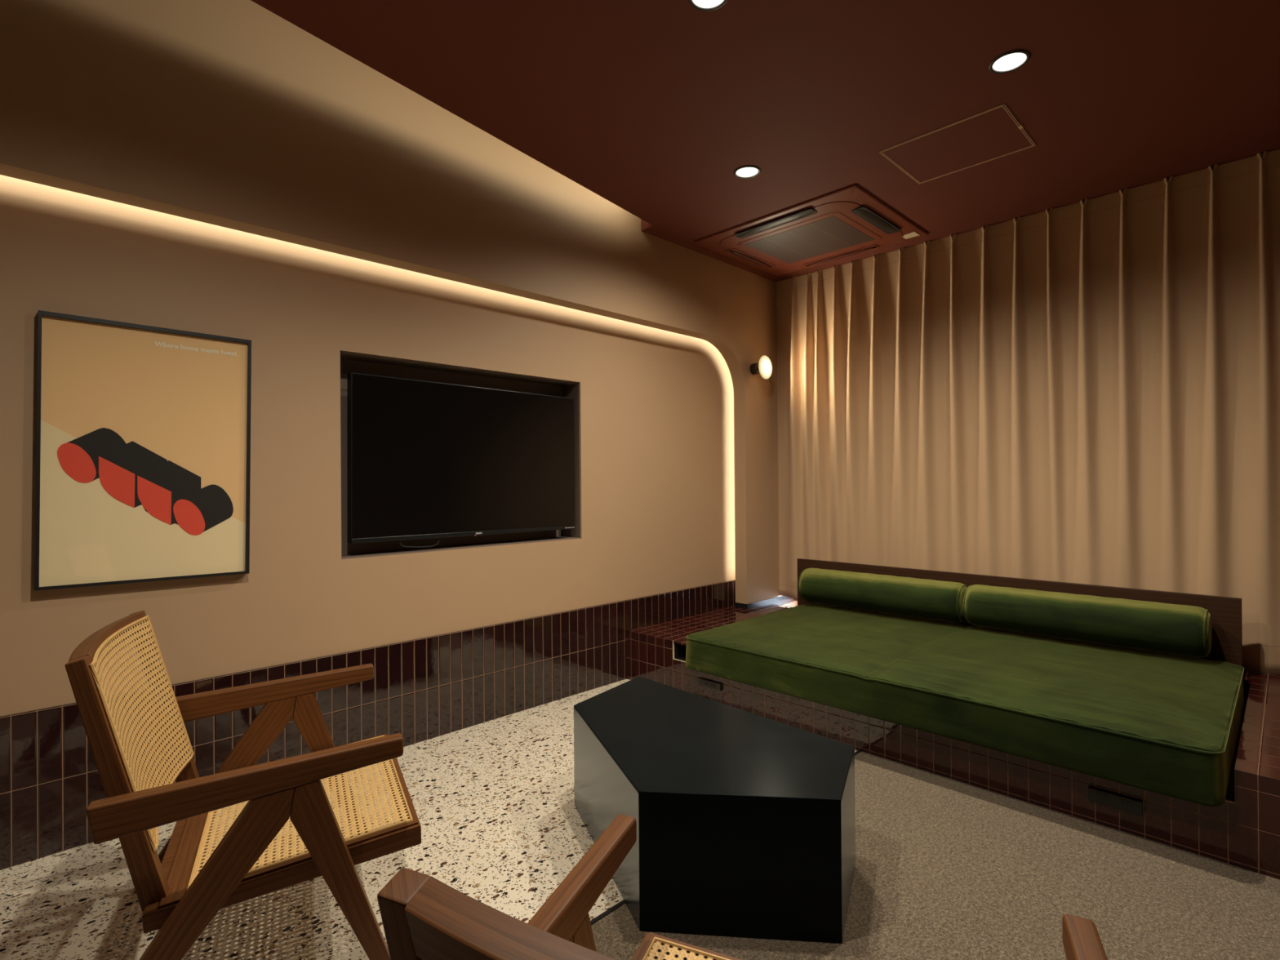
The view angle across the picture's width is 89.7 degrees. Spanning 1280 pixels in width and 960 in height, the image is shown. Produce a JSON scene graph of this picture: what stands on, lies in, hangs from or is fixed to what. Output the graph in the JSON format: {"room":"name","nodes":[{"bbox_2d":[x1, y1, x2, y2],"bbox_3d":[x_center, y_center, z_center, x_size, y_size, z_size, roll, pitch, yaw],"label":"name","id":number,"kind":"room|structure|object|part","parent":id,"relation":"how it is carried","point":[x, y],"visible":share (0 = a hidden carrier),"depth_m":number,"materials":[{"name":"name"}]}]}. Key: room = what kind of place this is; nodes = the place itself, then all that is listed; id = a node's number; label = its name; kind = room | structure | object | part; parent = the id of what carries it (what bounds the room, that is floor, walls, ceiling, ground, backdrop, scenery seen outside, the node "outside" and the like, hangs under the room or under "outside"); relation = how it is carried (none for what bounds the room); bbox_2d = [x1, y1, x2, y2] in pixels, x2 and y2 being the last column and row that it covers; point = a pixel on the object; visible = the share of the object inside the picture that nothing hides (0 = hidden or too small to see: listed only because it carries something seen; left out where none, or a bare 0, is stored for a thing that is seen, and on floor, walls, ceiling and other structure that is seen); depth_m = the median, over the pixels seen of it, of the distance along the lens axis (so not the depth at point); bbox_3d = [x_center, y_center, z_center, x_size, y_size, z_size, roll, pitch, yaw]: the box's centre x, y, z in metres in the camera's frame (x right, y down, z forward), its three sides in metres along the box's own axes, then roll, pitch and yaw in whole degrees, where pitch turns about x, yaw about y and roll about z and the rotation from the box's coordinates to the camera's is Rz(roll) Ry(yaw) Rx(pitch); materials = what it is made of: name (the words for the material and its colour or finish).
{"room":"lounge","nodes":[
{"label":"lounge","id":0,"kind":"room"},
{"bbox_2d":[0,174,735,870],"bbox_3d":[-1.295,0.058,2.903,5.650,2.320,0.253,0,0,-45],"label":"wall","id":1,"kind":"structure","parent":0,"point":[657,455],"depth_m":2.72,"materials":[{"name":"beige paint"}]},
{"bbox_2d":[34,310,251,591],"bbox_3d":[-1.728,-0.092,2.282,0.615,0.907,0.032,0,0,-45],"label":"framed poster","id":2,"kind":"object","parent":1,"relation":"attached to","point":[143,432],"visible":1,"depth_m":2.25,"materials":[{"name":"beige paper"}]},
{"bbox_2d":[339,350,580,559],"bbox_3d":[-0.880,-0.109,3.290,1.330,0.899,0.190,0,0,-45],"label":"wall niche","id":3,"kind":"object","parent":1,"relation":"attached to","point":[350,362],"depth_m":3.24,"materials":[{"name":"brown paint"}]},
{"bbox_2d":[346,372,574,547],"bbox_3d":[-0.865,-0.074,3.291,1.241,0.791,0.149,0,-1,-45],"label":"television","id":4,"kind":"object","parent":1,"relation":"attached to","point":[426,460],"visible":1,"depth_m":3.14,"materials":[{"name":"black plastic"}]},
{"bbox_3d":[-1.038,0.295,3.033,0.206,0.052,0.006,0,-1,-45],"label":"cord","id":5,"kind":"part","parent":4,"relation":"part of","materials":[{"name":"black plastic"}]},
{"bbox_2d":[0,0,781,604],"bbox_3d":[-1.082,-0.632,3.018,6.120,3.103,0.400,0,0,-45],"label":"wall","id":6,"kind":"structure","parent":0,"point":[232,114],"depth_m":2.59,"materials":[{"name":"beige paint"}]},
{"bbox_2d":[750,355,772,378],"bbox_3d":[0.853,-0.795,4.574,0.166,0.166,0.119,0,0,-45],"label":"wall lamp","id":7,"kind":"object","parent":6,"relation":"attached to","point":[764,366],"visible":1,"depth_m":4.54,"materials":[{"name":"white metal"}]},
{"bbox_3d":[0.826,-0.795,4.601,0.080,0.080,0.043,0,0,-45],"label":"wall plate","id":8,"kind":"part","parent":7,"relation":"part of","materials":[{"name":"brown metal"}]},
{"bbox_2d":[735,595,790,608],"bbox_3d":[0.964,0.891,4.819,0.690,0.033,0.104,0,0,-45],"label":"baseboard","id":9,"kind":"structure","parent":6,"relation":"attached to","point":[781,597],"depth_m":4.66,"materials":[{"name":"black plastic"}]},
{"bbox_2d":[0,679,857,959],"bbox_3d":[-1.114,1.254,1.853,4.420,0.080,1.515,0,0,-45],"label":"floor","id":10,"kind":"structure","parent":0,"point":[493,801],"depth_m":2.01,"materials":[{"name":"stone"}]},
{"bbox_2d":[64,610,421,959],"bbox_3d":[-1.035,0.794,1.758,0.732,0.837,0.747,0,0,-28],"label":"armchair","id":11,"kind":"object","parent":10,"relation":"on","point":[179,894],"visible":1,"depth_m":1.51,"materials":[{"name":"brown wood"}]},
{"bbox_3d":[-1.328,0.408,1.606,0.077,0.060,0.521,0,0,-28],"label":"rail","id":12,"kind":"part","parent":11,"relation":"part of","materials":[{"name":"brown wood"}]},
{"bbox_3d":[-1.241,0.804,1.649,0.086,0.049,0.521,0,0,-28],"label":"rail","id":13,"kind":"part","parent":11,"relation":"part of","materials":[{"name":"brown wood"}]},
{"bbox_3d":[-1.313,0.961,2.010,0.425,0.510,0.037,0,0,-28],"label":"leg","id":14,"kind":"part","parent":11,"relation":"part of","materials":[{"name":"brown wood"}]},
{"bbox_3d":[-0.982,0.957,1.385,0.425,0.510,0.037,0,0,-28],"label":"leg","id":15,"kind":"part","parent":11,"relation":"part of","materials":[{"name":"brown wood"}]},
{"bbox_3d":[-0.856,0.685,1.453,0.608,0.106,0.039,0,0,-28],"label":"armrest","id":16,"kind":"part","parent":11,"relation":"part of","materials":[{"name":"brown wood"}]},
{"bbox_3d":[-1.187,0.689,2.078,0.608,0.106,0.039,0,0,-28],"label":"armrest","id":17,"kind":"part","parent":11,"relation":"part of","materials":[{"name":"brown wood"}]},
{"bbox_3d":[-0.963,0.921,1.796,0.570,0.088,0.675,0,0,-28],"label":"seat frame","id":18,"kind":"part","parent":11,"relation":"part of","materials":[{"name":"brown wood"}]},
{"bbox_3d":[-0.953,0.899,1.801,0.534,0.053,0.656,0,0,-28],"label":"seat panel frame","id":19,"kind":"part","parent":11,"relation":"part of","materials":[{"name":"brown wood"}]},
{"bbox_3d":[-1.034,0.957,2.158,0.226,0.514,0.037,0,0,-28],"label":"leg","id":20,"kind":"part","parent":11,"relation":"part of","materials":[{"name":"brown wood"}]},
{"bbox_3d":[-0.703,0.952,1.533,0.226,0.514,0.037,0,0,-28],"label":"leg","id":21,"kind":"part","parent":11,"relation":"part of","materials":[{"name":"brown wood"}]},
{"bbox_2d":[573,676,855,943],"bbox_3d":[0.142,1.018,2.086,0.719,0.372,1.129,0,0,-45],"label":"coffee table","id":22,"kind":"object","parent":10,"relation":"on","point":[745,820],"visible":1,"depth_m":1.72,"materials":[{"name":"metal"}]},
{"bbox_2d":[590,749,862,924],"bbox_3d":[-0.576,1.242,1.312,4.420,0.072,0.012,0,0,-45],"label":"trim","id":23,"kind":"structure","parent":10,"relation":"on","point":[621,903],"depth_m":1.80,"materials":[{"name":"black metal"}]},
{"bbox_2d":[591,751,1279,959],"bbox_3d":[0.710,1.235,0.015,4.420,0.079,3.640,0,0,-45],"label":"carpet","id":24,"kind":"object","parent":10,"relation":"on","point":[946,868],"visible":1,"depth_m":1.86,"materials":[{"name":"beige carpet"}]},
{"bbox_2d":[377,813,1107,959],"bbox_3d":[0.172,0.782,0.768,0.747,0.837,0.732,-1,0,24],"label":"armchair","id":25,"kind":"object","parent":24,"relation":"on","point":[424,917],"visible":1,"depth_m":0.58,"materials":[{"name":"brown wood"}]},
{"bbox_3d":[0.036,0.394,0.470,0.521,0.060,0.077,-1,0,24],"label":"rail","id":26,"kind":"part","parent":25,"relation":"part of","materials":[{"name":"brown wood"}]},
{"bbox_3d":[-0.145,0.678,0.927,0.039,0.106,0.608,-1,0,24],"label":"armrest","id":27,"kind":"part","parent":25,"relation":"part of","materials":[{"name":"brown wood"}]},
{"bbox_3d":[-0.074,0.946,1.083,0.037,0.514,0.226,-1,0,24],"label":"leg","id":28,"kind":"part","parent":25,"relation":"part of","materials":[{"name":"brown wood"}]},
{"bbox_3d":[0.206,0.910,0.842,0.675,0.088,0.570,-1,0,24],"label":"seat frame","id":29,"kind":"part","parent":25,"relation":"part of","materials":[{"name":"brown wood"}]},
{"bbox_3d":[0.210,0.888,0.852,0.656,0.053,0.534,-1,0,24],"label":"seat panel frame","id":30,"kind":"part","parent":25,"relation":"part of","materials":[{"name":"brown wood"}]},
{"bbox_3d":[0.501,0.672,0.640,0.039,0.106,0.608,-1,0,24],"label":"armrest","id":31,"kind":"part","parent":25,"relation":"part of","materials":[{"name":"brown wood"}]},
{"bbox_2d":[626,598,1279,879],"bbox_3d":[2.338,1.040,2.699,1.715,0.297,5.141,0,0,-45],"label":"platform","id":32,"kind":"object","parent":10,"relation":"on","point":[1243,832],"visible":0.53,"depth_m":2.44,"materials":[{"name":"tile"}]},
{"bbox_2d":[697,677,721,691],"bbox_3d":[0.373,1.095,3.451,0.016,0.038,0.153,0,0,-45],"label":"power outlet","id":33,"kind":"object","parent":32,"relation":"attached to","point":[701,682],"visible":1,"depth_m":3.44,"materials":[{"name":"black plastic"}]},
{"bbox_2d":[702,680,708,685],"bbox_3d":[0.353,1.094,3.463,0.002,0.022,0.034,0,0,-45],"label":"socket","id":34,"kind":"object","parent":33,"relation":"attached to","point":[704,682],"depth_m":3.46,"materials":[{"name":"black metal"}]},
{"bbox_2d":[710,682,715,688],"bbox_3d":[0.386,1.094,3.429,0.002,0.022,0.034,0,0,-45],"label":"socket","id":35,"kind":"object","parent":33,"relation":"attached to","point":[712,684],"depth_m":3.43,"materials":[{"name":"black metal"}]},
{"bbox_2d":[685,603,1244,806],"bbox_3d":[1.454,0.908,3.164,1.321,0.187,2.170,0,0,-45],"label":"seat cushion","id":36,"kind":"object","parent":32,"relation":"on","point":[1162,723],"visible":1,"depth_m":2.65,"materials":[{"name":"green fabric"}]},
{"bbox_2d":[798,568,968,622],"bbox_3d":[1.461,0.694,3.948,0.231,0.231,1.013,0,0,-45],"label":"bolster","id":37,"kind":"object","parent":36,"relation":"on","point":[923,598],"visible":0.92,"depth_m":3.82,"materials":[{"name":"green fabric"}]},
{"bbox_2d":[963,584,1212,657],"bbox_3d":[2.181,0.686,3.222,0.231,0.231,1.012,0,0,-45],"label":"bolster","id":38,"kind":"object","parent":36,"relation":"on","point":[1185,630],"visible":1,"depth_m":3.09,"materials":[{"name":"green fabric"}]},
{"bbox_2d":[797,558,1242,666],"bbox_3d":[1.902,0.719,3.691,0.024,0.358,2.265,0,0,-45],"label":"sofa backrest","id":39,"kind":"object","parent":32,"relation":"on","point":[1225,612],"visible":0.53,"depth_m":3.22,"materials":[{"name":"brown wood"}]},
{"bbox_2d":[1088,786,1142,815],"bbox_3d":[1.619,1.094,2.196,0.016,0.046,0.151,0,0,-45],"label":"power outlet","id":40,"kind":"object","parent":32,"relation":"attached to","point":[1131,805],"visible":1,"depth_m":2.19,"materials":[{"name":"black plastic"}]},
{"bbox_2d":[1096,791,1108,803],"bbox_3d":[1.591,1.093,2.216,0.002,0.026,0.034,0,0,-45],"label":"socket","id":41,"kind":"object","parent":40,"relation":"attached to","point":[1101,797],"depth_m":2.21,"materials":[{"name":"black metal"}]},
{"bbox_2d":[1119,798,1131,809],"bbox_3d":[1.636,1.092,2.170,0.002,0.026,0.034,0,0,-45],"label":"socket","id":42,"kind":"object","parent":40,"relation":"attached to","point":[1124,803],"depth_m":2.17,"materials":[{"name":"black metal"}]},
{"bbox_2d":[250,0,1279,282],"bbox_3d":[0.810,-1.849,1.105,6.120,0.710,5.000,0,0,-45],"label":"ceiling","id":43,"kind":"structure","parent":0,"point":[652,108],"depth_m":2.45,"materials":[{"name":"paint"}]},
{"bbox_2d":[688,0,728,11],"bbox_3d":[0.211,-1.511,1.974,0.132,0.060,0.132,0,0,-45],"label":"recessed light","id":44,"kind":"object","parent":43,"relation":"in","point":[700,5],"visible":1,"depth_m":2.02,"materials":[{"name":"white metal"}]},
{"bbox_2d":[733,164,760,178],"bbox_3d":[0.516,-1.511,3.105,0.132,0.060,0.132,0,0,-45],"label":"recessed light","id":45,"kind":"object","parent":43,"relation":"in","point":[748,171],"visible":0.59,"depth_m":3.14,"materials":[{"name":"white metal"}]},
{"bbox_2d":[693,184,928,275],"bbox_3d":[1.038,-1.470,3.950,0.940,0.035,1.076,0,0,-45],"label":"air conditioner","id":46,"kind":"object","parent":43,"relation":"attached to","point":[847,221],"visible":1,"depth_m":3.83,"materials":[{"name":"plastic"}]},
{"bbox_2d":[737,211,882,265],"bbox_3d":[1.038,-1.462,3.950,0.594,0.004,0.686,0,0,-45],"label":"grille","id":47,"kind":"object","parent":46,"relation":"attached to","point":[827,233],"depth_m":3.91,"materials":[{"name":"brown paint"}]},
{"bbox_2d":[879,103,1035,183],"bbox_3d":[1.427,-1.491,2.897,0.452,0.006,0.519,0,0,-45],"label":"ceiling hatch","id":48,"kind":"object","parent":43,"relation":"attached to","point":[991,134],"visible":1,"depth_m":2.88,"materials":[{"name":"paint"}]},
{"bbox_2d":[988,48,1031,74],"bbox_3d":[1.319,-1.519,2.300,0.132,0.060,0.132,0,0,-45],"label":"recessed light","id":49,"kind":"object","parent":43,"relation":"in","point":[1014,60],"visible":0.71,"depth_m":2.33,"materials":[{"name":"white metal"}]},
{"bbox_2d":[776,149,1279,674],"bbox_3d":[2.575,-0.306,3.227,0.098,2.393,4.450,0,0,-45],"label":"curtain","id":50,"kind":"object","parent":43,"relation":"hanging from","point":[1086,392],"visible":0.94,"depth_m":3.52,"materials":[{"name":"fabric"}]}
]}

